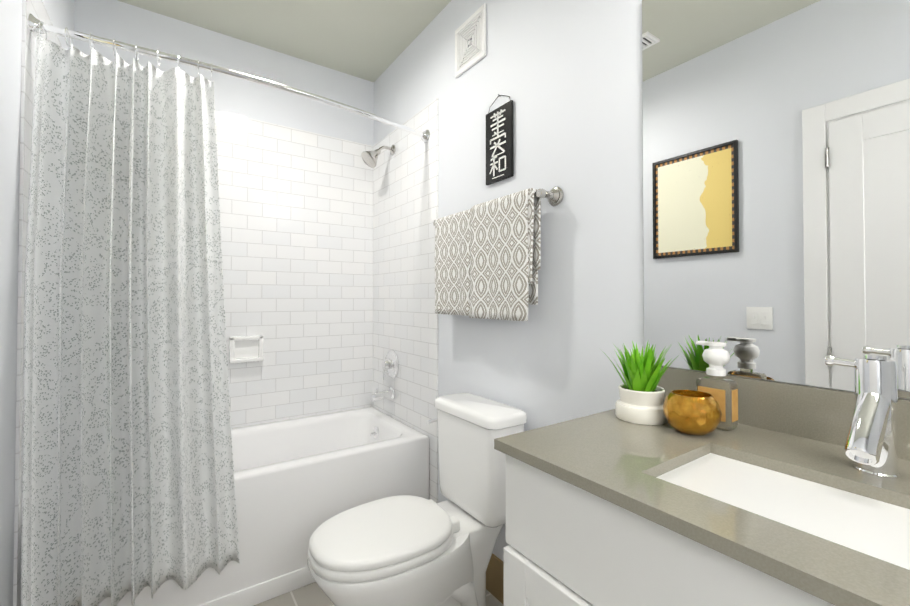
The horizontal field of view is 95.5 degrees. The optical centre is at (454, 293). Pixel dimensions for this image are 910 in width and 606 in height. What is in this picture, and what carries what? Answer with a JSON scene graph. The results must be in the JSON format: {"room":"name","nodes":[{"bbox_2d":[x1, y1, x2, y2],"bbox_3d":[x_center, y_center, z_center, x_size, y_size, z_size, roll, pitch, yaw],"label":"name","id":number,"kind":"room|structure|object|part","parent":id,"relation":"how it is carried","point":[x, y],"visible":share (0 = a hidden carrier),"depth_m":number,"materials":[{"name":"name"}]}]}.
{"room":"bathroom","nodes":[
{"label":"bathroom","id":0,"kind":"room"},
{"bbox_2d":[0,0,74,605],"bbox_3d":[-0.769,-0.109,0.371,0.114,2.625,3.560,1,-1,-35],"label":"wall","id":1,"kind":"structure","parent":0,"point":[60,13],"depth_m":1.15,"materials":[{"name":"paint"}]},
{"bbox_2d":[13,0,61,605],"bbox_3d":[-1.504,0.121,1.536,0.008,2.200,0.786,1,-1,-35],"label":"wall tile","id":2,"kind":"structure","parent":1,"relation":"attached to","point":[36,9],"depth_m":1.23,"materials":[{"name":"white tile"}]},
{"bbox_2d":[74,0,373,145],"bbox_3d":[-1.169,-0.080,2.320,1.676,2.625,0.100,1,-1,-35],"label":"wall","id":3,"kind":"structure","parent":0,"point":[117,20],"depth_m":2.28,"materials":[{"name":"paint"}]},
{"bbox_2d":[215,110,372,427],"bbox_3d":[-1.132,-0.108,2.280,1.461,1.720,0.008,1,-1,-35],"label":"wall tile","id":4,"kind":"structure","parent":3,"relation":"attached to","point":[296,214],"depth_m":2.41,"materials":[{"name":"white tile"}]},
{"bbox_2d":[229,335,263,363],"bbox_3d":[-1.131,0.304,2.244,0.165,0.140,0.040,1,-1,-35],"label":"soap dish","id":5,"kind":"object","parent":4,"relation":"attached to","point":[244,349],"visible":1,"depth_m":2.25,"materials":[{"name":"white ceramic"}]},
{"bbox_2d":[118,0,450,81],"bbox_3d":[-0.127,-1.465,0.835,1.676,0.100,3.760,1,-1,-35],"label":"ceiling","id":6,"kind":"structure","parent":0,"point":[371,40],"depth_m":2.15,"materials":[{"name":"paint"}]},
{"bbox_2d":[254,582,502,605],"bbox_3d":[-0.127,1.260,0.796,1.676,0.100,3.760,1,-1,-35],"label":"floor","id":7,"kind":"structure","parent":0,"point":[312,594],"depth_m":1.65,"materials":[{"name":"tile"}]},
{"bbox_2d":[80,407,428,605],"bbox_3d":[-0.923,0.972,1.962,1.440,0.510,0.721,1,-1,-35],"label":"bathtub","id":8,"kind":"object","parent":7,"relation":"on","point":[298,481],"visible":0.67,"depth_m":1.77,"materials":[{"name":"white ceramic"}]},
{"bbox_2d":[307,393,526,605],"bbox_3d":[-0.139,0.822,1.442,0.724,0.796,0.410,1,-1,-35],"label":"toilet","id":9,"kind":"object","parent":7,"relation":"on","point":[404,550],"visible":0.98,"depth_m":1.40,"materials":[{"name":"white ceramic"}]},
{"bbox_3d":[-0.240,0.807,1.363,0.462,0.027,0.362,1,-1,-35],"label":"seat","id":10,"kind":"part","parent":9,"relation":"part of","materials":[{"name":"white plastic"}]},
{"bbox_3d":[-0.240,0.776,1.363,0.458,0.032,0.360,1,-1,-35],"label":"lid","id":11,"kind":"part","parent":9,"relation":"part of","materials":[{"name":"white plastic"}]},
{"bbox_3d":[-0.073,0.526,1.724,0.084,0.031,0.028,1,-1,-35],"label":"lever","id":12,"kind":"part","parent":9,"relation":"part of","materials":[{"name":"silver metal"}]},
{"bbox_3d":[0.089,0.646,1.593,0.172,0.352,0.372,1,-1,-35],"label":"tank","id":13,"kind":"part","parent":9,"relation":"part of","materials":[{"name":"white ceramic"}]},
{"bbox_3d":[0.088,0.447,1.595,0.184,0.043,0.394,1,-1,-35],"label":"tank lid","id":14,"kind":"part","parent":9,"relation":"part of","materials":[{"name":"white ceramic"}]},
{"bbox_2d":[494,354,909,605],"bbox_3d":[0.771,0.650,0.319,0.548,1.106,1.638,1,-1,-35],"label":"bathroom vanity","id":15,"kind":"object","parent":7,"relation":"on","point":[784,494],"visible":1,"depth_m":0.66,"materials":[{"name":"paint"}]},
{"bbox_2d":[602,341,677,424],"bbox_3d":[0.449,0.206,0.978,0.159,0.184,0.168,1,-1,-35],"label":"plant","id":16,"kind":"object","parent":15,"relation":"on","point":[641,399],"visible":1,"depth_m":0.95,"materials":[{"name":"green plant"}]},
{"bbox_2d":[663,390,721,435],"bbox_3d":[0.508,0.256,0.887,0.110,0.081,0.110,1,-1,-35],"label":"votive","id":17,"kind":"object","parent":15,"relation":"on","point":[693,412],"visible":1,"depth_m":0.85,"materials":[{"name":"gold metal"}]},
{"bbox_2d":[696,341,737,430],"bbox_3d":[0.584,0.203,0.926,0.054,0.188,0.077,1,-1,-35],"label":"soap bottle","id":18,"kind":"object","parent":15,"relation":"on","point":[715,384],"visible":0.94,"depth_m":0.90,"materials":[{"name":"beige"}]},
{"bbox_2d":[825,354,900,478],"bbox_3d":[0.652,0.198,0.674,0.136,0.192,0.090,1,-1,-35],"label":"faucet","id":19,"kind":"object","parent":15,"relation":"on","point":[871,450],"depth_m":0.66,"materials":[{"name":"silver metal"}]},
{"bbox_2d":[374,0,909,561],"bbox_3d":[0.521,-0.096,1.264,0.100,2.625,3.560,1,-1,-35],"label":"wall","id":20,"kind":"structure","parent":0,"point":[566,76],"depth_m":1.44,"materials":[{"name":"paint"}]},
{"bbox_2d":[372,98,438,502],"bbox_3d":[-0.309,0.133,2.363,0.008,2.200,0.786,1,-1,-35],"label":"wall tile","id":21,"kind":"structure","parent":20,"relation":"attached to","point":[405,213],"depth_m":2.28,"materials":[{"name":"white tile"}]},
{"bbox_2d":[21,13,429,605],"bbox_3d":[-0.690,0.069,1.640,1.456,1.837,0.239,1,-1,-35],"label":"shower curtain","id":22,"kind":"object","parent":21,"relation":"attached to","point":[128,484],"visible":1,"depth_m":1.34,"materials":[{"name":"grey fabric"}]},
{"bbox_3d":[-0.717,-0.817,1.692,1.456,0.064,0.144,1,-1,-35],"label":"rod","id":23,"kind":"part","parent":22,"relation":"part of","materials":[{"name":"silver metal"}]},
{"bbox_2d":[361,145,398,401],"bbox_3d":[-0.447,-0.131,2.389,0.196,1.501,0.164,1,-1,-35],"label":"shower","id":24,"kind":"object","parent":21,"relation":"attached to","point":[390,364],"visible":1,"depth_m":2.39,"materials":[{"name":"silver metal"}]},
{"bbox_3d":[-0.423,0.583,2.395,0.139,0.074,0.068,1,-1,-35],"label":"spout","id":25,"kind":"part","parent":24,"relation":"part of","materials":[{"name":"silver metal"}]},
{"bbox_2d":[455,3,485,77],"bbox_3d":[0.066,-1.113,1.834,0.012,0.220,0.220,1,-1,-35],"label":"air vent","id":26,"kind":"object","parent":20,"relation":"in","point":[470,41],"visible":1,"depth_m":1.82,"materials":[{"name":"paint"}]},
{"bbox_2d":[486,553,503,605],"bbox_3d":[0.220,1.142,1.582,0.010,0.160,1.074,1,-1,-35],"label":"baseboard","id":27,"kind":"structure","parent":20,"relation":"attached to","point":[495,578],"depth_m":1.66,"materials":[{"name":"wood"}]},
{"bbox_2d":[433,187,563,320],"bbox_3d":[0.116,-0.132,1.661,0.112,0.462,0.723,1,-1,-35],"label":"towel rail","id":28,"kind":"object","parent":20,"relation":"attached to","point":[487,258],"visible":1,"depth_m":1.55,"materials":[{"name":"grey fabric"}]},
{"bbox_2d":[435,209,470,315],"bbox_3d":[0.001,-0.127,1.791,0.054,0.440,0.292,1,-1,-35],"label":"towel","id":29,"kind":"object","parent":28,"relation":"hanging from","point":[452,232],"depth_m":1.78,"materials":[{"name":"fabric"}]},
{"bbox_2d":[469,188,537,320],"bbox_3d":[0.172,-0.132,1.545,0.071,0.457,0.322,1,-1,-35],"label":"towel","id":30,"kind":"object","parent":28,"relation":"hanging from","point":[503,240],"depth_m":1.49,"materials":[{"name":"fabric"}]},
{"bbox_2d":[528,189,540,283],"bbox_3d":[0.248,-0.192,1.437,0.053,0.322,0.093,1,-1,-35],"label":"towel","id":31,"kind":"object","parent":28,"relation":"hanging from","point":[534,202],"depth_m":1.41,"materials":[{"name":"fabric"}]},
{"bbox_2d":[486,94,513,184],"bbox_3d":[0.178,-0.626,1.663,0.016,0.350,0.160,1,-1,-35],"label":"sign","id":32,"kind":"object","parent":20,"relation":"attached to","point":[499,148],"visible":1,"depth_m":1.65,"materials":[{"name":"black wood"}]},
{"bbox_2d":[642,0,909,398],"bbox_3d":[0.995,-0.326,0.487,0.006,1.022,1.636,1,-1,-35],"label":"mirror","id":33,"kind":"object","parent":20,"relation":"attached to","point":[776,180],"visible":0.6,"depth_m":0.90,"materials":[{"name":"clear glass"}]}
]}

